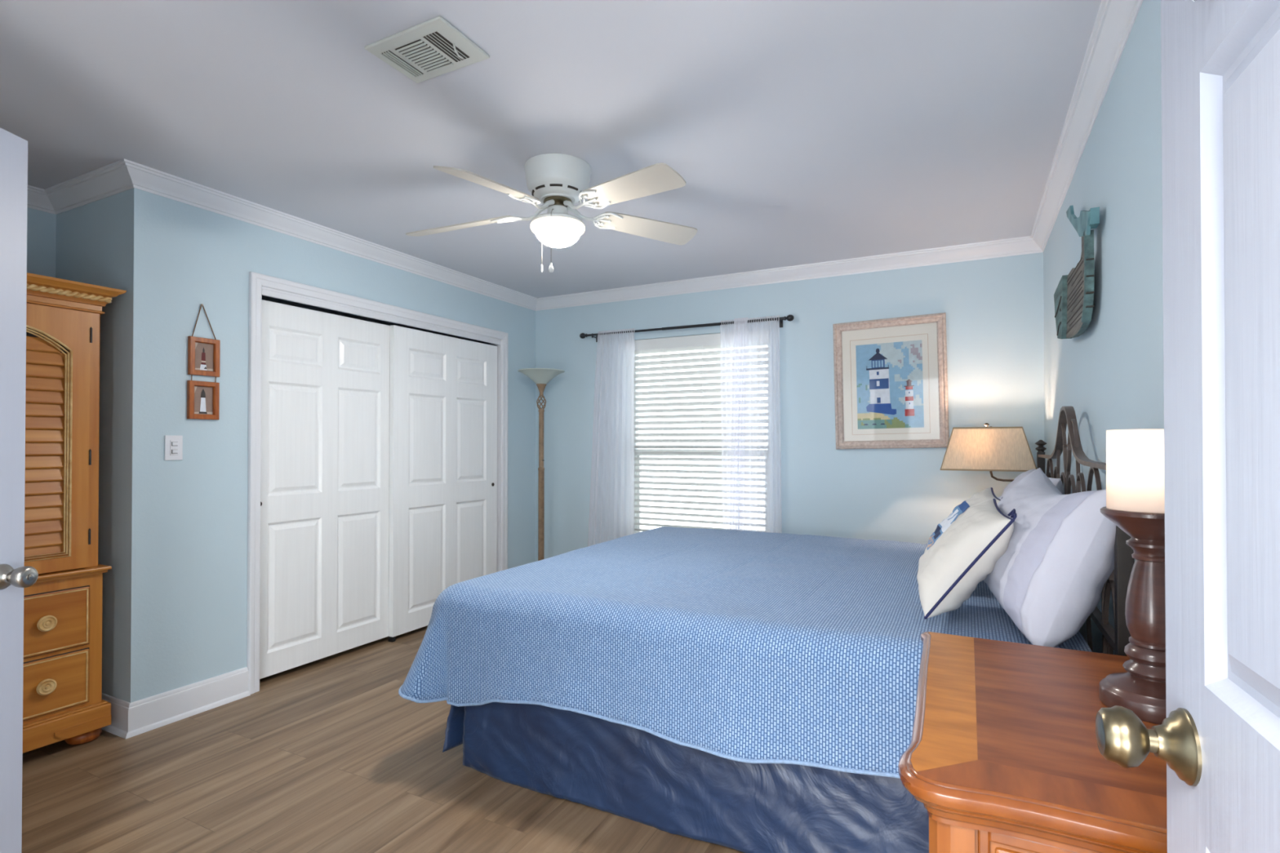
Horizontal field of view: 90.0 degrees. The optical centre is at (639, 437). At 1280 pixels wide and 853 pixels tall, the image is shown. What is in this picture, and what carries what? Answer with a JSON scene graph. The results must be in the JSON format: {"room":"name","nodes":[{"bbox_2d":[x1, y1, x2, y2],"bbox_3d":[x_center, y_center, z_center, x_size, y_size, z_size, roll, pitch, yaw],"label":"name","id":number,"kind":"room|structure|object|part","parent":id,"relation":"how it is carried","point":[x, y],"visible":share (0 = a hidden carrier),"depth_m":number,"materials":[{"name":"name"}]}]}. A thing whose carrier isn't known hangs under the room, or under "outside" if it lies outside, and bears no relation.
{"room":"bedroom","nodes":[
{"label":"bedroom","id":0,"kind":"room"},
{"bbox_2d":[26,207,56,277],"bbox_3d":[-3.227,0.053,2.454,0.150,2.440,1.729,0,-1,27],"label":"wall","id":1,"kind":"structure","parent":0,"point":[41,225],"depth_m":3.04,"materials":[{"name":"blue paint"}]},
{"bbox_2d":[55,187,535,702],"bbox_3d":[-1.846,0.070,4.317,0.812,2.440,3.088,0,-1,27],"label":"wall","id":2,"kind":"structure","parent":0,"point":[172,535],"depth_m":2.96,"materials":[{"name":"blue paint"}]},
{"bbox_2d":[164,435,182,460],"bbox_3d":[-2.109,0.047,2.897,0.014,0.112,0.073,0,-1,27],"label":"light switch","id":3,"kind":"object","parent":2,"relation":"attached to","point":[173,449],"visible":1,"depth_m":2.89,"materials":[{"name":"white plastic"}]},
{"bbox_2d":[101,666,250,738],"bbox_3d":[-2.710,1.204,2.475,0.742,0.137,1.957,0,-1,27],"label":"baseboard","id":4,"kind":"structure","parent":2,"relation":"attached to","point":[128,719],"depth_m":2.89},
{"bbox_2d":[186,303,220,419],"bbox_3d":[-2.050,-0.356,3.009,0.020,0.542,0.136,0,-1,27],"label":"frames","id":5,"kind":"object","parent":2,"relation":"attached to","point":[203,353],"visible":1,"depth_m":3.01,"materials":[{"name":"brown wood"}]},
{"bbox_3d":[-2.050,-0.174,3.006,0.019,0.178,0.134,0,-1,27],"label":"frame","id":6,"kind":"part","parent":5,"relation":"part of","materials":[{"name":"brown wood"}]},
{"bbox_3d":[-2.052,-0.545,3.013,0.007,0.163,0.111,0,-1,27],"label":"hanging cord","id":7,"kind":"part","parent":5,"relation":"part of","materials":[{"name":"brown fabric"}]},
{"bbox_3d":[-2.049,-0.379,3.010,0.019,0.177,0.134,0,-1,27],"label":"frame","id":8,"kind":"part","parent":5,"relation":"part of","materials":[{"name":"brown wood"}]},
{"bbox_2d":[194,386,213,414],"bbox_3d":[-2.055,-0.174,3.009,0.005,0.138,0.094,0,-1,27],"label":"photo","id":9,"kind":"object","parent":2,"relation":"attached to","point":[203,395],"depth_m":3.01},
{"bbox_2d":[195,342,213,371],"bbox_3d":[-2.054,-0.379,3.013,0.005,0.137,0.094,0,-1,27],"label":"photo","id":10,"kind":"object","parent":2,"relation":"attached to","point":[204,351],"depth_m":3.01},
{"bbox_2d":[246,271,507,694],"bbox_3d":[-1.546,0.233,4.117,0.142,2.110,2.011,0,-1,27],"label":"door frame","id":11,"kind":"structure","parent":2,"relation":"attached to","point":[260,285],"depth_m":3.40,"materials":[{"name":"white wood"}]},
{"bbox_2d":[262,295,488,344],"bbox_3d":[-1.842,0.070,4.383,0.626,2.440,2.968,0,-1,27],"label":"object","id":12,"kind":"structure","parent":0,"point":[264,297],"depth_m":4.53,"materials":[{"name":"black metal"}]},
{"bbox_2d":[21,625,744,852],"bbox_3d":[-0.866,1.320,2.116,4.720,0.100,6.200,0,-1,27],"label":"floor","id":13,"kind":"structure","parent":0,"point":[328,755],"depth_m":2.33,"materials":[{"name":"brown wood"}]},
{"bbox_2d":[0,128,38,852],"bbox_3d":[-1.585,0.236,1.287,0.115,2.032,0.762,0,-1,1],"label":"door","id":14,"kind":"structure","parent":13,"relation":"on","point":[15,576],"depth_m":1.63,"materials":[{"name":"white paint"}]},
{"bbox_3d":[-1.551,0.350,1.607,0.043,0.054,0.054,0,-1,1],"label":"knob","id":15,"kind":"part","parent":14,"relation":"part of","materials":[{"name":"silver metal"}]},
{"bbox_2d":[22,272,126,753],"bbox_3d":[-2.786,0.319,2.333,0.661,1.906,1.258,0,-1,27],"label":"armoire","id":16,"kind":"object","parent":13,"relation":"on","point":[62,666],"visible":0.84,"depth_m":2.59,"materials":[{"name":"brown wood"}]},
{"bbox_3d":[-2.345,0.984,2.527,0.030,0.062,0.062,0,-1,27],"label":"drawer knob","id":17,"kind":"part","parent":16,"relation":"part of","materials":[{"name":"wood"}]},
{"bbox_3d":[-2.345,0.734,2.529,0.030,0.062,0.062,0,-1,27],"label":"drawer knob","id":18,"kind":"part","parent":16,"relation":"part of","materials":[{"name":"wood"}]},
{"bbox_3d":[-2.411,0.019,2.436,0.009,0.927,0.400,0,-1,27],"label":"arch moulding","id":19,"kind":"part","parent":16,"relation":"part of","materials":[{"name":"wood"}]},
{"bbox_3d":[-2.537,0.985,2.199,0.012,0.227,1.058,0,-1,27],"label":"drawer","id":20,"kind":"part","parent":16,"relation":"part of","materials":[{"name":"brown wood"}]},
{"bbox_3d":[-2.537,0.735,2.201,0.012,0.245,1.058,0,-1,27],"label":"drawer","id":21,"kind":"part","parent":16,"relation":"part of","materials":[{"name":"brown wood"}]},
{"bbox_3d":[-2.421,0.007,2.441,0.023,1.058,0.516,0,-1,27],"label":"louvred door","id":22,"kind":"part","parent":16,"relation":"part of","materials":[{"name":"brown wood"}]},
{"bbox_3d":[-2.767,-0.589,2.337,0.562,0.026,1.186,0,-1,27],"label":"rope moulding","id":23,"kind":"part","parent":16,"relation":"part of","materials":[{"name":"brown wood"}]},
{"bbox_3d":[-2.796,0.555,2.336,0.640,0.027,1.186,0,-1,27],"label":"waist moulding","id":24,"kind":"part","parent":16,"relation":"part of","materials":[{"name":"brown wood"}]},
{"bbox_3d":[-2.780,-0.581,2.338,0.646,0.106,1.258,0,-1,27],"label":"cornice","id":25,"kind":"part","parent":16,"relation":"part of","materials":[{"name":"brown wood"}]},
{"bbox_2d":[518,368,564,560],"bbox_3d":[-0.763,0.390,4.948,0.358,1.812,0.358,0,-1,27],"label":"floor lamp","id":26,"kind":"object","parent":13,"relation":"on","point":[540,376],"visible":0.85,"depth_m":4.93,"materials":[{"name":"brown metal"}]},
{"bbox_3d":[-0.763,-0.463,4.956,0.358,0.106,0.358,0,-1,27],"label":"lamp shade","id":27,"kind":"part","parent":26,"relation":"part of","materials":[{"name":"white glass"}]},
{"bbox_2d":[897,631,1167,852],"bbox_3d":[0.772,0.881,1.203,0.495,0.760,0.841,0,-1,27],"label":"nightstand","id":28,"kind":"object","parent":13,"relation":"on","point":[1002,755],"visible":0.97,"depth_m":0.98,"materials":[{"name":"brown wood"}]},
{"bbox_3d":[0.473,0.913,0.969,0.062,0.692,0.055,0,-1,27],"label":"corner post","id":29,"kind":"part","parent":28,"relation":"part of","materials":[{"name":"brown wood"}]},
{"bbox_3d":[0.630,0.858,0.872,0.254,0.527,0.012,0,-1,27],"label":"panel","id":30,"kind":"part","parent":28,"relation":"part of","materials":[{"name":"brown wood"}]},
{"bbox_3d":[0.630,0.863,0.872,0.298,0.590,0.016,0,-1,27],"label":"frame","id":31,"kind":"part","parent":28,"relation":"part of","materials":[{"name":"brown wood"}]},
{"bbox_3d":[0.772,0.555,1.208,0.445,0.033,0.792,0,-1,27],"label":"moulding","id":32,"kind":"part","parent":28,"relation":"part of","materials":[{"name":"brown wood"}]},
{"bbox_2d":[1098,428,1166,724],"bbox_3d":[0.948,0.243,1.184,0.162,0.515,0.162,0,-1,27],"label":"candle holder","id":33,"kind":"object","parent":28,"relation":"on","point":[1135,495],"visible":0.63,"depth_m":1.16,"materials":[{"name":"brown wood"}]},
{"bbox_3d":[0.948,0.059,1.186,0.136,0.148,0.136,0,-1,27],"label":"lamp shade","id":34,"kind":"part","parent":33,"relation":"part of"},
{"bbox_2d":[1035,406,1133,656],"bbox_3d":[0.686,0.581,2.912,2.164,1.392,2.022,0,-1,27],"label":"headboard","id":35,"kind":"object","parent":13,"relation":"on","point":[1116,638],"visible":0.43,"depth_m":1.86,"materials":[{"name":"brown metal"}]},
{"bbox_2d":[442,702,928,852],"bbox_3d":[0.638,1.097,2.880,2.091,0.364,2.074,0,-1,27],"label":"bed skirt","id":36,"kind":"object","parent":35,"relation":"hanging from","point":[644,777],"visible":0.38,"depth_m":2.04,"materials":[{"name":"blue fabric"}]},
{"bbox_2d":[398,526,1092,778],"bbox_3d":[0.567,0.798,2.984,2.297,0.457,2.344,0,-1,27],"label":"coverlet","id":37,"kind":"object","parent":35,"relation":"on","point":[749,646],"visible":0.86,"depth_m":2.16,"materials":[{"name":"blue fabric"}]},
{"bbox_2d":[924,487,1003,552],"bbox_3d":[1.261,0.380,2.496,0.286,0.350,0.435,0,-1,27],"label":"throw pillow","id":38,"kind":"object","parent":37,"relation":"on","point":[986,495],"visible":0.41,"depth_m":2.48,"materials":[{"name":"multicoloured fabric"}]},
{"bbox_2d":[926,499,969,550],"bbox_3d":[1.210,0.346,2.517,0.156,0.194,0.246,0,-1,27],"label":"print","id":39,"kind":"object","parent":38,"relation":"attached to","point":[959,510],"depth_m":2.48},
{"bbox_2d":[916,498,1017,618],"bbox_3d":[1.010,0.367,2.003,0.274,0.327,0.414,0,-1,27],"label":"throw pillow","id":40,"kind":"object","parent":37,"relation":"on","point":[963,556],"visible":0.99,"depth_m":1.85,"materials":[{"name":"beige fabric"}]},
{"bbox_2d":[997,468,1063,499],"bbox_3d":[1.680,0.351,2.844,0.292,0.400,0.866,0,-1,27],"label":"pillow","id":41,"kind":"object","parent":37,"relation":"on","point":[1057,482],"visible":0.06,"depth_m":2.89,"materials":[{"name":"white fabric"}]},
{"bbox_2d":[983,467,1115,647],"bbox_3d":[1.211,0.323,1.959,0.304,0.434,0.855,0,-1,18],"label":"pillow","id":42,"kind":"object","parent":37,"relation":"on","point":[1056,564],"visible":0.79,"depth_m":1.62,"materials":[{"name":"white fabric"}]},
{"bbox_3d":[2.075,0.678,3.307,0.034,1.205,0.034,0,-1,27],"label":"headboard post","id":43,"kind":"part","parent":35,"relation":"part of","materials":[{"name":"brown metal"}]},
{"bbox_3d":[1.178,0.662,1.554,0.034,1.205,0.034,0,-1,27],"label":"headboard post","id":44,"kind":"part","parent":35,"relation":"part of","materials":[{"name":"brown metal"}]},
{"bbox_2d":[388,636,395,642],"bbox_3d":[-1.552,0.265,4.120,0.090,2.046,1.883,0,-1,27],"label":"door track","id":45,"kind":"object","parent":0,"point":[391,639],"visible":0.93,"depth_m":4.03,"materials":[{"name":"black metal"}]},
{"bbox_2d":[259,299,390,679],"bbox_3d":[-1.793,0.270,3.689,0.037,1.965,0.880,0,-1,27],"label":"door","id":46,"kind":"structure","parent":45,"relation":"attached to","point":[326,377],"depth_m":3.63,"materials":[{"name":"white paint"}]},
{"bbox_2d":[388,324,497,636],"bbox_3d":[-1.341,0.277,4.486,0.037,1.965,1.000,0,-1,27],"label":"door","id":47,"kind":"structure","parent":45,"relation":"attached to","point":[443,393],"depth_m":4.38,"materials":[{"name":"white paint"}]},
{"bbox_2d":[0,0,1101,297],"bbox_3d":[-0.866,-1.220,2.139,4.720,0.100,6.200,0,-1,27],"label":"ceiling","id":48,"kind":"structure","parent":0,"point":[797,132],"depth_m":2.32,"materials":[{"name":"paint"}]},
{"bbox_2d":[364,16,489,83],"bbox_3d":[-0.643,-1.157,1.939,0.305,0.028,0.209,0,-1,27],"label":"ceiling vent","id":49,"kind":"object","parent":48,"relation":"in","point":[432,48],"visible":1,"depth_m":1.92,"materials":[{"name":"metal"}]},
{"bbox_3d":[-0.545,-1.153,1.911,0.011,0.019,0.054,0,-1,15],"label":"damper lever","id":50,"kind":"part","parent":49,"relation":"part of","materials":[{"name":"metal"}]},
{"bbox_2d":[405,153,697,272],"bbox_3d":[-0.326,-0.924,2.611,1.318,0.482,0.852,0,-1,-10],"label":"ceiling fan","id":51,"kind":"object","parent":48,"relation":"attached to","point":[558,181],"visible":1,"depth_m":2.67,"materials":[{"name":"metal"}]},
{"bbox_3d":[-0.791,-0.931,2.832,0.478,0.091,0.143,0,-1,7],"label":"fan blade","id":52,"kind":"part","parent":51,"relation":"part of","materials":[{"name":"white wood"}]},
{"bbox_3d":[-0.548,-0.934,2.368,0.142,0.092,0.480,0,-1,27],"label":"fan blade","id":53,"kind":"part","parent":51,"relation":"part of","materials":[{"name":"white wood"}]},
{"bbox_3d":[-0.368,-0.703,2.649,0.021,0.042,0.021,0,-1,27],"label":"chain pull","id":54,"kind":"part","parent":51,"relation":"part of","materials":[{"name":"ceramic"}]},
{"bbox_3d":[-0.367,-0.846,2.684,0.002,0.251,0.069,0,-1,1],"label":"pull chain","id":55,"kind":"part","parent":51,"relation":"part of","materials":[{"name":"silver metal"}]},
{"bbox_3d":[-0.355,-0.872,2.763,0.235,0.090,0.235,0,-1,27],"label":"lamp shade","id":56,"kind":"part","parent":51,"relation":"part of","materials":[{"name":"white glass"}]},
{"bbox_3d":[-0.040,-0.957,2.451,0.479,0.069,0.143,0,-1,43],"label":"fan blade","id":57,"kind":"part","parent":51,"relation":"part of","materials":[{"name":"white wood"}]},
{"bbox_3d":[0.040,-0.968,2.969,0.480,0.053,0.143,0,-1,-28],"label":"fan blade","id":58,"kind":"part","parent":51,"relation":"part of","materials":[{"name":"white wood"}]},
{"bbox_2d":[534,252,1044,561],"bbox_3d":[0.871,0.072,4.549,3.834,2.440,0.200,0,-1,27],"label":"wall","id":59,"kind":"structure","parent":0,"point":[993,308],"depth_m":4.21,"materials":[{"name":"blue paint"}]},
{"bbox_2d":[26,0,1143,311],"bbox_3d":[-0.577,-1.122,2.747,4.311,0.086,4.347,0,-1,27],"label":"trim","id":60,"kind":"structure","parent":59,"relation":"attached to","point":[1115,20],"depth_m":3.23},
{"bbox_2d":[634,354,721,533],"bbox_3d":[0.420,0.032,4.744,1.205,1.567,0.185,0,-1,27],"label":"window","id":61,"kind":"structure","parent":59,"relation":"in","point":[637,526],"depth_m":5.02,"materials":[{"name":"white plastic"}]},
{"bbox_2d":[634,333,723,533],"bbox_3d":[0.407,0.006,4.720,1.129,1.511,0.070,0,-1,27],"label":"window blind","id":62,"kind":"object","parent":61,"relation":"attached to","point":[708,341],"visible":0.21,"depth_m":4.79,"materials":[{"name":"white plastic"}]},
{"bbox_3d":[0.456,0.026,4.668,0.002,1.445,0.002,0,-1,27],"label":"ladder cord","id":63,"kind":"part","parent":62,"relation":"part of","materials":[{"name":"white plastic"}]},
{"bbox_2d":[579,314,794,342],"bbox_3d":[0.291,-0.789,4.684,1.683,0.073,0.102,0,-1,27],"label":"curtain rod","id":64,"kind":"object","parent":59,"relation":"attached to","point":[789,317],"visible":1,"depth_m":4.61,"materials":[{"name":"grey metal"}]},
{"bbox_2d":[587,328,635,546],"bbox_3d":[-0.236,0.207,4.899,0.435,2.058,0.064,0,-1,27],"label":"sheer curtain","id":65,"kind":"object","parent":64,"relation":"hanging from","point":[611,504],"visible":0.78,"depth_m":4.88,"materials":[{"name":"white fabric"}]},
{"bbox_3d":[0.278,-0.799,4.659,1.567,0.025,0.021,0,-1,27],"label":"rod","id":66,"kind":"part","parent":64,"relation":"part of","materials":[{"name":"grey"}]},
{"bbox_2d":[720,315,782,533],"bbox_3d":[0.759,0.204,4.384,0.445,2.054,0.097,0,-1,27],"label":"sheer curtain","id":67,"kind":"object","parent":64,"relation":"hanging from","point":[750,390],"visible":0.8,"depth_m":4.38,"materials":[{"name":"white fabric"}]},
{"bbox_2d":[832,312,949,448],"bbox_3d":[1.579,-0.343,4.058,0.670,0.824,0.032,-2,-1,27],"label":"framed picture","id":68,"kind":"object","parent":59,"relation":"attached to","point":[891,375],"visible":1,"depth_m":4.06,"materials":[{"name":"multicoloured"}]},
{"bbox_2d":[855,339,924,429],"bbox_3d":[1.582,-0.330,4.065,0.394,0.544,0.001,-2,-1,27],"label":"art print","id":69,"kind":"object","parent":68,"relation":"attached to","point":[890,373],"depth_m":4.06},
{"bbox_2d":[1043,0,1164,654],"bbox_3d":[1.066,0.039,0.997,0.200,2.440,5.947,0,-1,27],"label":"wall","id":70,"kind":"structure","parent":0,"point":[1111,375],"depth_m":1.87,"materials":[{"name":"blue paint"}]},
{"bbox_2d":[940,422,1050,481],"bbox_3d":[1.973,0.098,3.573,0.533,0.360,0.245,0,-1,27],"label":"wall lamp","id":71,"kind":"object","parent":70,"relation":"attached to","point":[1006,449],"visible":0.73,"depth_m":3.50,"materials":[{"name":"fabric"}]},
{"bbox_3d":[1.944,0.063,3.588,0.467,0.241,0.245,0,-1,27],"label":"shade trim","id":72,"kind":"part","parent":71,"relation":"part of","materials":[{"name":"fabric"}]},
{"bbox_3d":[1.944,0.063,3.588,0.462,0.240,0.240,0,-1,27],"label":"lamp shade","id":73,"kind":"part","parent":71,"relation":"part of","materials":[{"name":"fabric"}]},
{"bbox_3d":[2.079,0.091,3.519,0.275,0.306,0.012,0,-1,27],"label":"swing arm","id":74,"kind":"part","parent":71,"relation":"part of","materials":[{"name":"brown metal"}]},
{"bbox_2d":[1053,205,1099,338],"bbox_3d":[1.638,-0.629,2.405,0.056,0.512,0.809,0,-1,26],"label":"wall decoration","id":75,"kind":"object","parent":70,"relation":"attached to","point":[1073,295],"depth_m":2.25,"materials":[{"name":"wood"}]},
{"bbox_2d":[1095,0,1279,852],"bbox_3d":[0.383,0.227,0.336,0.108,2.032,0.762,0,-1,24],"label":"door","id":76,"kind":"structure","parent":70,"relation":"in","point":[1218,740],"depth_m":0.56,"materials":[{"name":"white paint"}]},
{"bbox_3d":[0.482,0.299,0.641,0.041,0.057,0.057,0,-1,27],"label":"knob","id":77,"kind":"part","parent":76,"relation":"part of","materials":[{"name":"gold metal"}]}
]}

